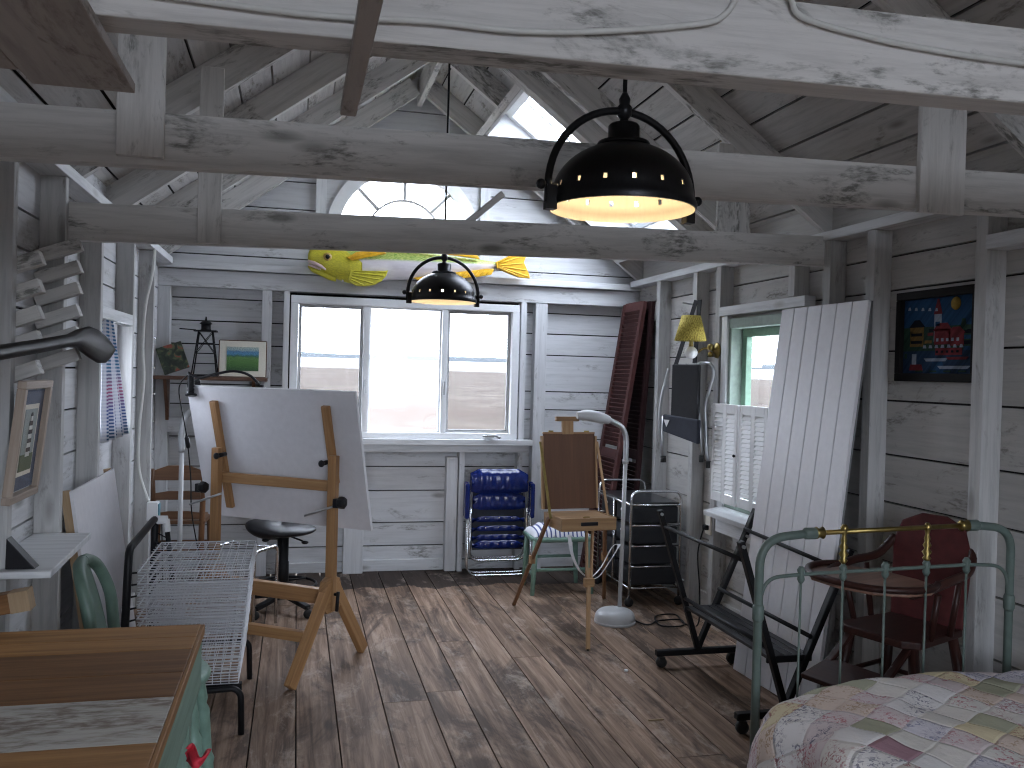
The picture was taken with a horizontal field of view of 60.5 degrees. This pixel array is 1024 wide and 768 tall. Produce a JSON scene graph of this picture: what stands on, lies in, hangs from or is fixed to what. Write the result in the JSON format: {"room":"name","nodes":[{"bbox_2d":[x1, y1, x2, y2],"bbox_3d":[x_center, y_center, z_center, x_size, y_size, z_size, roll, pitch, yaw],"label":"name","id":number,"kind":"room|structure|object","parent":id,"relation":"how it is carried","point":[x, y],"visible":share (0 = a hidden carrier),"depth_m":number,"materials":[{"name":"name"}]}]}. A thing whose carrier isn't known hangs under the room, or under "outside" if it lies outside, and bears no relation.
{"room":"art studio","nodes":[
{"label":"art studio","id":0,"kind":"room"},
{"bbox_2d":[0,326,115,362],"bbox_3d":[-1.491,-0.134,2.917,0.040,0.148,1.680,1,1,-14],"label":"lamp","id":1,"kind":"object","parent":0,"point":[89,341],"visible":1,"depth_m":3.00,"materials":[{"name":"grey metal"}]},
{"bbox_2d":[0,86,159,631],"bbox_3d":[-1.472,0.229,1.914,0.034,2.420,8.810,1,1,-14],"label":"wall","id":2,"kind":"structure","parent":0,"point":[29,179],"depth_m":3.77,"materials":[{"name":"wood"}]},
{"bbox_2d":[0,161,18,631],"bbox_3d":[-1.612,0.326,2.733,0.090,2.200,0.045,1,1,-14],"label":"stud","id":3,"kind":"object","parent":2,"relation":"attached to","point":[9,171],"depth_m":2.72,"materials":[{"name":"paint"}]},
{"bbox_2d":[0,380,53,505],"bbox_3d":[-1.538,0.177,2.793,0.067,0.380,0.300,1,1,-14],"label":"framed print","id":4,"kind":"object","parent":3,"relation":"attached to","point":[32,407],"visible":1,"depth_m":2.77,"materials":[{"name":"beige wood"}]},
{"bbox_2d":[14,250,46,382],"bbox_3d":[-1.582,-0.205,2.801,0.159,0.447,0.050,1,1,-14],"label":"rack","id":5,"kind":"object","parent":3,"relation":"attached to","point":[28,261],"visible":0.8,"depth_m":2.79,"materials":[{"name":"paint"}]},
{"bbox_2d":[0,533,90,579],"bbox_3d":[-1.612,0.646,3.004,0.223,0.153,0.660,1,1,-14],"label":"wall shelf","id":6,"kind":"object","parent":2,"relation":"attached to","point":[51,551],"visible":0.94,"depth_m":3.00,"materials":[{"name":"paint"}]},
{"bbox_2d":[31,175,68,630],"bbox_3d":[-1.759,0.315,3.336,0.090,2.200,0.045,1,1,-14],"label":"stud","id":7,"kind":"object","parent":2,"relation":"attached to","point":[54,190],"visible":0.51,"depth_m":3.31,"materials":[{"name":"paint"}]},
{"bbox_2d":[34,238,83,370],"bbox_3d":[-1.696,-0.293,3.281,0.162,0.507,0.050,1,1,-14],"label":"rack","id":8,"kind":"object","parent":7,"relation":"attached to","point":[73,246],"visible":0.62,"depth_m":3.26,"materials":[{"name":"paint"}]},
{"bbox_2d":[68,202,824,266],"bbox_3d":[-0.083,-0.643,3.881,3.450,0.260,0.050,1,1,-17],"label":"tie beam","id":9,"kind":"structure","parent":7,"relation":"attached to","point":[87,222],"depth_m":3.78,"materials":[{"name":"paint"}]},
{"bbox_2d":[197,66,224,243],"bbox_3d":[-1.194,-0.905,3.480,0.090,0.695,0.022,1,1,-14],"label":"board","id":10,"kind":"object","parent":9,"relation":"attached to","point":[212,79],"visible":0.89,"depth_m":3.47,"materials":[{"name":"paint"}]},
{"bbox_2d":[72,242,103,628],"bbox_3d":[-1.912,0.303,3.957,0.090,2.200,0.045,1,1,-14],"label":"stud","id":11,"kind":"object","parent":2,"relation":"attached to","point":[92,257],"visible":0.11,"depth_m":3.93,"materials":[{"name":"paint"}]},
{"bbox_2d":[25,162,172,262],"bbox_3d":[-1.372,-0.781,1.848,0.120,0.045,8.670,1,1,-14],"label":"wall plate","id":12,"kind":"object","parent":2,"relation":"attached to","point":[80,189],"visible":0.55,"depth_m":3.60,"materials":[{"name":"paint"}]},
{"bbox_2d":[75,306,132,407],"bbox_3d":[-2.022,-0.054,4.338,0.140,0.620,0.750,1,1,-14],"label":"window","id":13,"kind":"structure","parent":2,"relation":"in","point":[115,325],"depth_m":4.33,"materials":[{"name":"wood"}]},
{"bbox_2d":[100,318,130,442],"bbox_3d":[-1.972,-0.020,4.356,0.059,0.577,0.720,1,1,-14],"label":"curtain","id":14,"kind":"object","parent":13,"relation":"hanging from","point":[113,417],"visible":0.79,"depth_m":4.22,"materials":[{"name":"fabric"}]},
{"bbox_2d":[112,243,135,549],"bbox_3d":[-2.102,0.289,4.734,0.090,2.200,0.045,1,1,-14],"label":"stud","id":15,"kind":"object","parent":2,"relation":"attached to","point":[125,252],"visible":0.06,"depth_m":4.71,"materials":[{"name":"paint"}]},
{"bbox_2d":[132,249,155,606],"bbox_3d":[-2.267,0.277,5.404,0.090,2.200,0.045,1,1,-14],"label":"stud","id":16,"kind":"object","parent":2,"relation":"attached to","point":[141,552],"visible":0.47,"depth_m":5.38,"materials":[{"name":"paint"}]},
{"bbox_2d":[158,268,639,431],"bbox_3d":[-0.748,-0.196,6.566,3.570,1.142,0.105,1,1,-14],"label":"beam","id":17,"kind":"structure","parent":2,"relation":"attached to","point":[192,278],"depth_m":6.39,"materials":[{"name":"white wood"}]},
{"bbox_2d":[153,375,267,419],"bbox_3d":[-2.091,0.104,6.100,0.745,0.310,0.200,1,1,-14],"label":"wall shelf","id":18,"kind":"object","parent":17,"relation":"attached to","point":[166,378],"visible":0.73,"depth_m":6.03,"materials":[{"name":"brown wood"}]},
{"bbox_2d":[218,340,266,377],"bbox_3d":[-1.891,-0.177,6.169,0.327,0.261,0.040,1,1,-13],"label":"painting","id":19,"kind":"object","parent":18,"relation":"on","point":[250,357],"visible":0.93,"depth_m":6.16,"materials":[{"name":"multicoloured paper"}]},
{"bbox_2d":[157,260,641,291],"bbox_3d":[-0.729,-0.796,6.544,3.570,0.047,0.135,1,1,-14],"label":"wall plate","id":20,"kind":"object","parent":17,"relation":"on","point":[177,264],"visible":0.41,"depth_m":6.56,"materials":[{"name":"paint"}]},
{"bbox_2d":[308,250,529,286],"bbox_3d":[-0.664,-0.877,6.452,1.632,0.369,0.139,1,1,-14],"label":"fish","id":21,"kind":"object","parent":20,"relation":"attached to","point":[357,268],"visible":0.77,"depth_m":6.36},
{"bbox_2d":[154,77,635,565],"bbox_3d":[-0.758,-0.452,6.630,3.610,3.711,0.034,1,1,-14],"label":"wall","id":22,"kind":"structure","parent":0,"point":[406,489],"depth_m":6.62,"materials":[{"name":"wood"}]},
{"bbox_2d":[154,285,171,578],"bbox_3d":[-2.458,0.339,6.164,0.084,2.050,0.090,1,1,-14],"label":"stud","id":23,"kind":"object","parent":22,"relation":"attached to","point":[164,304],"visible":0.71,"depth_m":6.12,"materials":[{"name":"white wood"}]},
{"bbox_2d":[256,290,272,575],"bbox_3d":[-1.786,0.355,6.329,0.069,2.050,0.090,1,1,-14],"label":"stud","id":24,"kind":"object","parent":22,"relation":"attached to","point":[267,296],"visible":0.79,"depth_m":6.28,"materials":[{"name":"white wood"}]},
{"bbox_2d":[167,556,596,576],"bbox_3d":[-0.814,1.361,6.616,3.360,0.085,0.030,1,1,-14],"label":"baseboard","id":25,"kind":"structure","parent":22,"relation":"attached to","point":[412,563],"depth_m":6.60,"materials":[{"name":"white wood"}]},
{"bbox_2d":[329,180,474,219],"bbox_3d":[-0.807,-1.360,6.595,1.150,0.625,0.080,1,1,-14],"label":"window","id":26,"kind":"structure","parent":22,"relation":"in","point":[350,188],"depth_m":6.58,"materials":[{"name":"wood"}]},
{"bbox_2d":[282,291,532,452],"bbox_3d":[-0.760,-0.070,6.538,1.880,1.150,0.217,1,1,-14],"label":"window","id":27,"kind":"structure","parent":22,"relation":"in","point":[511,439],"depth_m":6.57,"materials":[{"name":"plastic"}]},
{"bbox_2d":[443,456,457,570],"bbox_3d":[-0.469,0.982,6.663,0.085,0.860,0.090,1,1,-14],"label":"stud","id":28,"kind":"object","parent":22,"relation":"attached to","point":[451,462],"visible":1,"depth_m":6.62,"materials":[{"name":"white wood"}]},
{"bbox_2d":[527,303,547,568],"bbox_3d":[0.193,0.403,6.815,0.095,2.050,0.090,1,1,-14],"label":"stud","id":29,"kind":"object","parent":22,"relation":"attached to","point":[540,310],"visible":0.65,"depth_m":6.77,"materials":[{"name":"white wood"}]},
{"bbox_2d":[134,565,824,767],"bbox_3d":[0.312,1.512,2.385,3.814,0.060,8.830,1,1,-14],"label":"floor","id":30,"kind":"structure","parent":0,"point":[450,673],"depth_m":4.22,"materials":[{"name":"brown wood"}]},
{"bbox_2d":[62,468,135,628],"bbox_3d":[-1.760,0.909,3.807,0.191,1.004,0.800,1,1,-14],"label":"board","id":31,"kind":"object","parent":30,"relation":"on","point":[92,507],"visible":0.4,"depth_m":3.77,"materials":[{"name":"plastic"}]},
{"bbox_2d":[0,624,204,767],"bbox_3d":[-1.005,1.069,1.692,0.625,0.770,1.487,1,1,-14],"label":"table","id":32,"kind":"object","parent":30,"relation":"on","point":[120,697],"visible":1,"depth_m":1.96,"materials":[{"name":"green paint"}]},
{"bbox_2d":[72,553,213,767],"bbox_3d":[-1.175,0.991,2.809,0.422,0.896,0.376,1,1,-14],"label":"chair","id":33,"kind":"object","parent":30,"relation":"on","point":[91,609],"visible":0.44,"depth_m":2.82,"materials":[{"name":"green paint"}]},
{"bbox_2d":[150,465,209,581],"bbox_3d":[-2.191,0.947,5.808,0.379,0.858,0.416,1,1,-14],"label":"chair","id":34,"kind":"object","parent":30,"relation":"on","point":[170,472],"visible":0.43,"depth_m":5.64,"materials":[{"name":"brown wood"}]},
{"bbox_2d":[121,516,256,734],"bbox_3d":[-1.405,1.029,3.871,0.502,0.780,0.841,1,1,-14],"label":"rack","id":35,"kind":"object","parent":30,"relation":"on","point":[156,592],"visible":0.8,"depth_m":3.67,"materials":[{"name":"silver metal"}]},
{"bbox_2d":[136,579,251,627],"bbox_3d":[-1.387,0.968,3.885,0.430,0.050,0.633,1,1,-14],"label":"wire tray","id":36,"kind":"object","parent":35,"relation":"on","point":[242,614],"depth_m":3.69,"materials":[{"name":"white metal"}]},
{"bbox_2d":[138,590,250,639],"bbox_3d":[-1.390,1.015,3.885,0.426,0.050,0.633,1,1,-14],"label":"wire tray","id":37,"kind":"object","parent":35,"relation":"on","point":[244,623],"depth_m":3.73,"materials":[{"name":"white metal"}]},
{"bbox_2d":[136,571,253,618],"bbox_3d":[-1.383,0.921,3.885,0.434,0.050,0.633,1,1,-14],"label":"wire tray","id":38,"kind":"object","parent":35,"relation":"on","point":[237,603],"depth_m":3.68,"materials":[{"name":"white metal"}]},
{"bbox_2d":[137,560,254,607],"bbox_3d":[-1.380,0.874,3.885,0.438,0.050,0.633,1,1,-14],"label":"wire tray","id":39,"kind":"object","parent":35,"relation":"on","point":[238,593],"depth_m":3.63,"materials":[{"name":"white metal"}]},
{"bbox_2d":[137,550,255,595],"bbox_3d":[-1.377,0.827,3.885,0.442,0.050,0.633,1,1,-14],"label":"wire tray","id":40,"kind":"object","parent":35,"relation":"on","point":[249,575],"depth_m":3.64,"materials":[{"name":"white metal"}]},
{"bbox_2d":[137,540,256,583],"bbox_3d":[-1.374,0.780,3.884,0.446,0.050,0.633,1,1,-14],"label":"wire tray","id":41,"kind":"object","parent":35,"relation":"on","point":[229,552],"depth_m":3.82,"materials":[{"name":"white metal"}]},
{"bbox_2d":[146,599,249,650],"bbox_3d":[-1.393,1.062,3.885,0.422,0.050,0.633,1,1,-14],"label":"wire tray","id":42,"kind":"object","parent":35,"relation":"on","point":[242,634],"depth_m":3.74,"materials":[{"name":"white metal"}]},
{"bbox_2d":[152,610,248,661],"bbox_3d":[-1.396,1.109,3.885,0.418,0.050,0.633,1,1,-14],"label":"wire tray","id":43,"kind":"object","parent":35,"relation":"on","point":[241,646],"depth_m":3.68,"materials":[{"name":"white metal"}]},
{"bbox_2d":[156,619,247,673],"bbox_3d":[-1.399,1.155,3.885,0.414,0.050,0.633,1,1,-14],"label":"wire tray","id":44,"kind":"object","parent":35,"relation":"on","point":[239,656],"depth_m":3.67,"materials":[{"name":"white metal"}]},
{"bbox_2d":[202,629,246,684],"bbox_3d":[-1.403,1.202,3.885,0.410,0.050,0.633,1,1,-14],"label":"wire tray","id":45,"kind":"object","parent":35,"relation":"on","point":[237,682],"depth_m":3.64,"materials":[{"name":"white metal"}]},
{"bbox_2d":[186,385,372,689],"bbox_3d":[-1.253,0.720,4.516,1.035,1.401,0.697,2,1,22],"label":"easel","id":46,"kind":"object","parent":30,"relation":"on","point":[272,454],"visible":0.88,"depth_m":4.51,"materials":[{"name":"wood"}]},
{"bbox_2d":[243,519,317,619],"bbox_3d":[-1.420,1.117,5.463,0.548,0.563,0.496,1,1,-14],"label":"stool","id":47,"kind":"object","parent":30,"relation":"on","point":[267,530],"visible":0.51,"depth_m":5.35,"materials":[{"name":"black plastic"}]},
{"bbox_2d":[463,469,532,573],"bbox_3d":[-0.111,1.028,6.604,0.528,0.781,0.087,1,1,-14],"label":"folding chair","id":48,"kind":"object","parent":30,"relation":"on","point":[473,472],"visible":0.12,"depth_m":6.59,"materials":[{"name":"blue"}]},
{"bbox_2d":[470,469,524,489],"bbox_3d":[-0.099,0.723,6.589,0.430,0.170,0.062,1,1,-14],"label":"cushion","id":49,"kind":"object","parent":48,"relation":"on","point":[473,472],"depth_m":6.57,"materials":[{"name":"blue plastic"}]},
{"bbox_2d":[464,470,534,576],"bbox_3d":[-0.098,1.029,6.509,0.528,0.781,0.087,1,1,-14],"label":"folding chair","id":50,"kind":"object","parent":30,"relation":"on","point":[497,503],"visible":0.98,"depth_m":6.51,"materials":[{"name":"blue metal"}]},
{"bbox_2d":[471,470,527,492],"bbox_3d":[-0.086,0.724,6.494,0.430,0.170,0.062,1,1,-14],"label":"cushion","id":51,"kind":"object","parent":50,"relation":"on","point":[482,481],"depth_m":6.47,"materials":[{"name":"blue plastic"}]},
{"bbox_2d":[522,530,594,595],"bbox_3d":[0.316,1.244,6.165,0.467,0.391,0.346,1,1,-14],"label":"stool","id":52,"kind":"object","parent":30,"relation":"on","point":[575,540],"visible":0.62,"depth_m":6.04,"materials":[{"name":"green paint"}]},
{"bbox_2d":[512,416,620,650],"bbox_3d":[0.497,0.830,5.338,0.674,1.247,1.001,1,1,-20],"label":"easel","id":53,"kind":"object","parent":30,"relation":"on","point":[568,458],"visible":1,"depth_m":5.38,"materials":[{"name":"wood"}]},
{"bbox_2d":[576,410,635,627],"bbox_3d":[0.577,0.807,5.346,0.393,1.295,0.252,1,1,-14],"label":"floor lamp","id":54,"kind":"object","parent":30,"relation":"on","point":[618,616],"visible":1,"depth_m":5.36,"materials":[{"name":"grey plastic"}]},
{"bbox_2d":[579,301,646,577],"bbox_3d":[0.756,0.415,6.619,0.334,2.073,0.420,1,1,-14],"label":"shutter","id":55,"kind":"object","parent":30,"relation":"on","point":[633,314],"visible":0.69,"depth_m":6.59,"materials":[{"name":"brown wood"}]},
{"bbox_2d":[616,301,655,489],"bbox_3d":[0.899,0.419,6.623,0.155,2.071,0.420,1,1,-14],"label":"shutter","id":56,"kind":"object","parent":30,"relation":"on","point":[635,428],"visible":0.34,"depth_m":6.50,"materials":[{"name":"brown wood"}]},
{"bbox_2d":[594,478,682,606],"bbox_3d":[0.867,1.072,6.071,0.410,0.764,0.642,1,1,-14],"label":"cart","id":57,"kind":"object","parent":30,"relation":"on","point":[646,556],"visible":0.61,"depth_m":5.80,"materials":[{"name":"silver metal"}]},
{"bbox_2d":[655,508,853,733],"bbox_3d":[1.121,1.071,4.197,0.582,0.823,0.920,1,1,-14],"label":"rack","id":58,"kind":"object","parent":30,"relation":"on","point":[775,649],"visible":0.77,"depth_m":4.12,"materials":[{"name":"black metal"}]},
{"bbox_2d":[684,604,811,662],"bbox_3d":[1.098,1.177,4.188,0.215,0.030,0.836,1,1,-14],"label":"slatted shelf","id":59,"kind":"object","parent":58,"relation":"attached to","point":[784,651],"depth_m":4.11,"materials":[{"name":"black metal"}]},
{"bbox_2d":[733,300,872,697],"bbox_3d":[1.391,0.549,4.265,0.259,1.878,0.677,1,1,-17],"label":"beadboard panel","id":60,"kind":"object","parent":30,"relation":"on","point":[807,455],"visible":0.72,"depth_m":4.22,"materials":[{"name":"paint"}]},
{"bbox_2d":[749,520,1014,753],"bbox_3d":[1.513,1.002,2.138,1.047,1.030,1.896,1,1,-14],"label":"bed","id":61,"kind":"object","parent":30,"relation":"on","point":[760,586],"visible":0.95,"depth_m":3.00,"materials":[{"name":"green paint"}]},
{"bbox_2d":[747,670,1023,767],"bbox_3d":[1.408,1.146,2.131,1.165,0.396,1.726,1,1,-14],"label":"patchwork quilt","id":62,"kind":"object","parent":61,"relation":"on","point":[943,719],"visible":1,"depth_m":2.52,"materials":[{"name":"multicoloured fabric"}]},
{"bbox_2d":[801,513,976,686],"bbox_3d":[1.422,1.010,3.348,0.641,0.986,0.496,1,1,-34],"label":"high chair","id":63,"kind":"object","parent":30,"relation":"on","point":[945,586],"visible":0.74,"depth_m":3.38,"materials":[{"name":"red wood"}]},
{"bbox_2d":[804,560,941,597],"bbox_3d":[1.321,0.724,3.279,0.404,0.038,0.485,1,1,-14],"label":"tray","id":64,"kind":"object","parent":63,"relation":"on","point":[870,583],"depth_m":3.20,"materials":[{"name":"red wood"}]},
{"bbox_2d":[0,0,1023,261],"bbox_3d":[0.346,-1.496,2.303,4.226,1.576,9.360,1,1,-14],"label":"ceiling","id":65,"kind":"structure","parent":0,"point":[796,126],"depth_m":4.03,"materials":[{"name":"wood"}]},
{"bbox_2d":[70,44,296,177],"bbox_3d":[-1.026,-1.485,3.812,1.912,1.472,0.045,1,1,-14],"label":"rafter","id":66,"kind":"object","parent":65,"relation":"attached to","point":[240,62],"depth_m":3.74,"materials":[{"name":"paint"}]},
{"bbox_2d":[106,52,374,204],"bbox_3d":[-1.224,-1.499,4.618,1.912,1.472,0.045,1,1,-14],"label":"rafter","id":67,"kind":"object","parent":65,"relation":"attached to","point":[137,185],"depth_m":4.59,"materials":[{"name":"paint"}]},
{"bbox_2d":[160,78,419,253],"bbox_3d":[-1.624,-1.529,6.250,1.912,1.472,0.045,1,1,-14],"label":"rafter","id":68,"kind":"object","parent":65,"relation":"attached to","point":[256,186],"depth_m":6.34,"materials":[{"name":"paint"}]},
{"bbox_2d":[155,58,429,207],"bbox_3d":[-1.433,-1.515,5.473,1.912,1.472,0.045,1,1,-14],"label":"rafter","id":69,"kind":"object","parent":65,"relation":"attached to","point":[391,72],"depth_m":5.52,"materials":[{"name":"paint"}]},
{"bbox_2d":[417,62,442,106],"bbox_3d":[0.356,-2.103,2.320,0.036,0.190,8.810,1,1,-14],"label":"ridge beam","id":70,"kind":"structure","parent":65,"relation":"attached to","point":[427,77],"depth_m":6.17,"materials":[{"name":"paint"}]},
{"bbox_2d":[402,63,482,306],"bbox_3d":[-0.395,-1.274,5.307,0.406,1.595,0.406,2,1,16],"label":"pendant lamp","id":71,"kind":"object","parent":70,"relation":"hanging from","point":[443,286],"visible":1,"depth_m":5.22,"materials":[{"name":"metal"}]},
{"bbox_2d":[536,79,701,224],"bbox_3d":[0.320,-1.238,2.394,0.406,1.562,0.406,2,1,16],"label":"pendant lamp","id":72,"kind":"object","parent":70,"relation":"hanging from","point":[623,169],"visible":1,"depth_m":2.31,"materials":[{"name":"metal"}]},
{"bbox_2d":[446,63,509,107],"bbox_3d":[-0.237,-2.026,5.757,0.459,0.391,0.045,1,1,-14],"label":"rafter","id":73,"kind":"object","parent":65,"relation":"attached to","point":[479,78],"depth_m":5.75,"materials":[{"name":"paint"}]},
{"bbox_2d":[426,81,642,279],"bbox_3d":[0.263,-1.483,6.713,1.912,1.472,0.045,1,1,-14],"label":"rafter","id":74,"kind":"object","parent":65,"relation":"attached to","point":[459,113],"depth_m":6.53,"materials":[{"name":"paint"}]},
{"bbox_2d":[485,89,677,229],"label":"window","id":75,"kind":"structure","parent":65,"relation":"attached to","point":[512,123],"depth_m":6.47,"materials":[{"name":"glass"}]},
{"bbox_2d":[498,68,714,230],"bbox_3d":[0.582,-1.460,5.415,1.912,1.472,0.090,1,1,-14],"label":"rafter","id":76,"kind":"object","parent":65,"relation":"attached to","point":[534,84],"depth_m":5.30,"materials":[{"name":"paint"}]},
{"bbox_2d":[541,72,750,232],"bbox_3d":[0.663,-1.454,5.082,1.912,1.472,0.045,1,1,-14],"label":"rafter","id":77,"kind":"object","parent":65,"relation":"attached to","point":[577,88],"depth_m":5.01,"materials":[{"name":"paint"}]},
{"bbox_2d":[661,83,832,232],"bbox_3d":[0.861,-1.439,4.276,1.912,1.472,0.045,1,1,-14],"label":"rafter","id":78,"kind":"object","parent":65,"relation":"attached to","point":[704,103],"depth_m":4.31,"materials":[{"name":"paint"}]},
{"bbox_2d":[715,143,749,232],"bbox_3d":[1.093,-0.930,4.333,0.175,0.500,0.022,1,1,-14],"label":"board","id":79,"kind":"object","parent":78,"relation":"attached to","point":[730,216],"visible":0.45,"depth_m":4.32,"materials":[{"name":"paint"}]},
{"bbox_2d":[870,0,1023,157],"bbox_3d":[1.187,-1.415,2.946,1.912,1.472,0.045,1,1,-14],"label":"rafter","id":80,"kind":"object","parent":65,"relation":"attached to","point":[1010,127],"depth_m":3.05,"materials":[{"name":"paint"}]},
{"bbox_2d":[632,148,1023,677],"bbox_3d":[2.027,0.313,2.773,0.034,2.420,8.810,1,1,-14],"label":"wall","id":81,"kind":"structure","parent":0,"point":[928,423],"depth_m":3.83,"materials":[{"name":"wood"}]},
{"bbox_2d":[651,281,671,584],"bbox_3d":[1.077,0.356,6.377,0.090,2.200,0.060,1,1,-14],"label":"stud","id":82,"kind":"object","parent":81,"relation":"attached to","point":[664,288],"visible":0.71,"depth_m":6.34,"materials":[{"name":"paint"}]},
{"bbox_2d":[684,272,709,604],"bbox_3d":[1.220,0.367,5.795,0.090,2.200,0.060,1,1,-14],"label":"stud","id":83,"kind":"object","parent":81,"relation":"attached to","point":[701,280],"visible":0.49,"depth_m":5.77,"materials":[{"name":"paint"}]},
{"bbox_2d":[707,266,733,604],"bbox_3d":[1.298,0.373,5.474,0.090,2.200,0.060,1,1,-14],"label":"stud","id":84,"kind":"object","parent":81,"relation":"attached to","point":[725,275],"visible":0.46,"depth_m":5.45,"materials":[{"name":"paint"}]},
{"bbox_2d":[674,315,720,358],"bbox_3d":[1.140,-0.284,5.372,0.298,0.264,0.196,1,1,-14],"label":"wall sconce","id":85,"kind":"object","parent":84,"relation":"attached to","point":[690,329],"visible":1,"depth_m":5.31,"materials":[{"name":"gold metal"}]},
{"bbox_2d":[703,295,815,543],"bbox_3d":[1.389,0.218,4.973,0.261,1.365,0.950,1,1,-14],"label":"window","id":86,"kind":"structure","parent":81,"relation":"in","point":[737,333],"depth_m":5.27,"materials":[{"name":"green paint"}]},
{"bbox_2d":[710,403,723,501],"bbox_3d":[1.258,0.413,5.320,0.024,0.590,0.162,1,1,-14],"label":"shutter","id":87,"kind":"object","parent":86,"relation":"attached to","point":[717,466],"depth_m":5.32,"materials":[{"name":"white wood"}]},
{"bbox_2d":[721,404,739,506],"bbox_3d":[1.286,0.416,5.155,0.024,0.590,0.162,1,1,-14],"label":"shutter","id":88,"kind":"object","parent":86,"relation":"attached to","point":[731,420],"depth_m":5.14,"materials":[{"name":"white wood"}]},
{"bbox_2d":[710,403,768,511],"bbox_3d":[1.306,0.418,5.074,0.057,0.590,0.663,1,1,-14],"label":"shutters","id":89,"kind":"object","parent":86,"relation":"attached to","point":[738,432],"visible":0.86,"depth_m":5.07,"materials":[{"name":"white wood"}]},
{"bbox_2d":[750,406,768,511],"bbox_3d":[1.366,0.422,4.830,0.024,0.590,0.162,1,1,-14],"label":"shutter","id":90,"kind":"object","parent":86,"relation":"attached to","point":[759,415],"depth_m":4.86,"materials":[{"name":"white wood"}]},
{"bbox_2d":[630,211,952,287],"bbox_3d":[1.399,-0.744,5.196,0.120,0.045,3.490,1,1,-14],"label":"wall plate","id":91,"kind":"object","parent":81,"relation":"attached to","point":[904,219],"visible":0.45,"depth_m":4.18,"materials":[{"name":"paint"}]},
{"bbox_2d":[822,240,846,658],"bbox_3d":[1.572,0.393,4.357,0.090,2.200,0.060,1,1,-14],"label":"stud","id":92,"kind":"object","parent":81,"relation":"attached to","point":[835,255],"visible":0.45,"depth_m":4.32,"materials":[{"name":"paint"}]},
{"bbox_2d":[854,229,892,672],"bbox_3d":[1.653,0.399,4.027,0.090,2.200,0.060,1,1,-14],"label":"stud","id":93,"kind":"object","parent":81,"relation":"attached to","point":[879,242],"visible":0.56,"depth_m":4.00,"materials":[{"name":"paint"}]},
{"bbox_2d":[894,284,974,382],"bbox_3d":[1.780,-0.204,3.684,0.028,0.390,0.485,1,1,-14],"label":"framed artwork","id":94,"kind":"object","parent":81,"relation":"attached to","point":[934,332],"visible":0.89,"depth_m":3.69,"materials":[{"name":"wood"}]},
{"bbox_2d":[964,215,1007,672],"bbox_3d":[1.813,0.411,3.377,0.090,2.200,0.060,1,1,-14],"label":"stud","id":95,"kind":"object","parent":81,"relation":"attached to","point":[990,266],"visible":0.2,"depth_m":3.35,"materials":[{"name":"paint"}]},
{"bbox_2d":[986,228,1023,250],"bbox_3d":[2.447,-0.492,0.905,0.120,0.055,5.010,1,1,-14],"label":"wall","id":96,"kind":"structure","parent":81,"relation":"attached to","point":[1009,240],"depth_m":3.24,"materials":[{"name":"paint"}]},
{"bbox_2d":[0,102,1023,217],"bbox_3d":[0.221,-0.653,2.658,3.569,0.226,0.050,1,1,-14],"label":"tie beam","id":97,"kind":"structure","parent":96,"relation":"attached to","point":[29,133],"depth_m":2.50,"materials":[{"name":"paint"}]},
{"bbox_2d":[115,33,166,159],"bbox_3d":[-0.973,-0.885,2.312,0.118,0.575,0.022,1,1,-14],"label":"board","id":98,"kind":"object","parent":97,"relation":"attached to","point":[140,115],"visible":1,"depth_m":2.30,"materials":[{"name":"paint"}]},
{"bbox_2d":[915,14,969,215],"bbox_3d":[1.432,-0.890,2.918,0.174,0.650,0.022,1,1,-14],"label":"board","id":99,"kind":"object","parent":97,"relation":"attached to","point":[941,145],"visible":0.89,"depth_m":2.91,"materials":[{"name":"paint"}]},
{"bbox_2d":[88,0,1023,115],"bbox_3d":[0.453,-0.667,1.721,3.573,0.228,0.080,1,1,-14],"label":"tie beam","id":100,"kind":"structure","parent":96,"relation":"attached to","point":[760,46],"depth_m":1.65,"materials":[{"name":"paint"}]},
{"bbox_2d":[0,0,134,92],"bbox_3d":[-0.536,-0.560,0.507,0.185,0.020,2.460,1,1,-14],"label":"plank","id":101,"kind":"object","parent":100,"relation":"attached to","point":[64,43],"visible":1,"depth_m":1.47,"materials":[{"name":"brown wood"}]},
{"bbox_2d":[340,0,382,116],"bbox_3d":[-0.087,-0.568,0.808,0.034,0.022,2.230,1,1,-14],"label":"batten","id":102,"kind":"object","parent":100,"relation":"attached to","point":[368,12],"visible":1,"depth_m":1.51,"materials":[{"name":"wood"}]},
{"bbox_2d":[173,0,737,34],"bbox_3d":[-0.357,-0.697,1.487,1.704,0.162,0.046,1,1,-14],"label":"cable","id":103,"kind":"object","parent":100,"relation":"attached to","point":[219,3],"visible":0.96,"depth_m":1.54,"materials":[{"name":"white plastic"}]},
{"bbox_2d":[788,0,1023,65],"bbox_3d":[1.306,-0.697,1.895,1.694,0.088,0.046,1,1,-14],"label":"cable","id":104,"kind":"object","parent":100,"relation":"attached to","point":[793,7],"visible":1,"depth_m":1.74,"materials":[{"name":"white plastic"}]},
{"label":"outside","id":105,"kind":"structure","parent":0,"visible":0},
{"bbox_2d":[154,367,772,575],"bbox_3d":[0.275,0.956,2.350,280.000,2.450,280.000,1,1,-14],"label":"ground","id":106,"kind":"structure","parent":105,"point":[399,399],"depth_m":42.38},
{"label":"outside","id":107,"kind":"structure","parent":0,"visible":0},
{"bbox_2d":[297,357,773,378],"bbox_3d":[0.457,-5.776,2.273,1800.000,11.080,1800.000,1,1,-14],"label":"sea","id":108,"kind":"structure","parent":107,"point":[305,361],"depth_m":241.51,"materials":[{"name":"liquid"}]},
{"bbox_3d":[1.156,-0.525,5.745,0.103,0.022,0.037,1,1,-14],"label":"nail","id":109,"kind":"object","parent":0,"visible":0},
{"bbox_2d":[658,299,714,467],"bbox_3d":[1.085,-0.010,5.573,0.136,1.056,0.488,1,1,-34],"label":"folding chair","id":110,"kind":"object","parent":109,"relation":"hanging from","point":[684,421],"visible":0.98,"depth_m":5.50,"materials":[{"name":"grey metal"}]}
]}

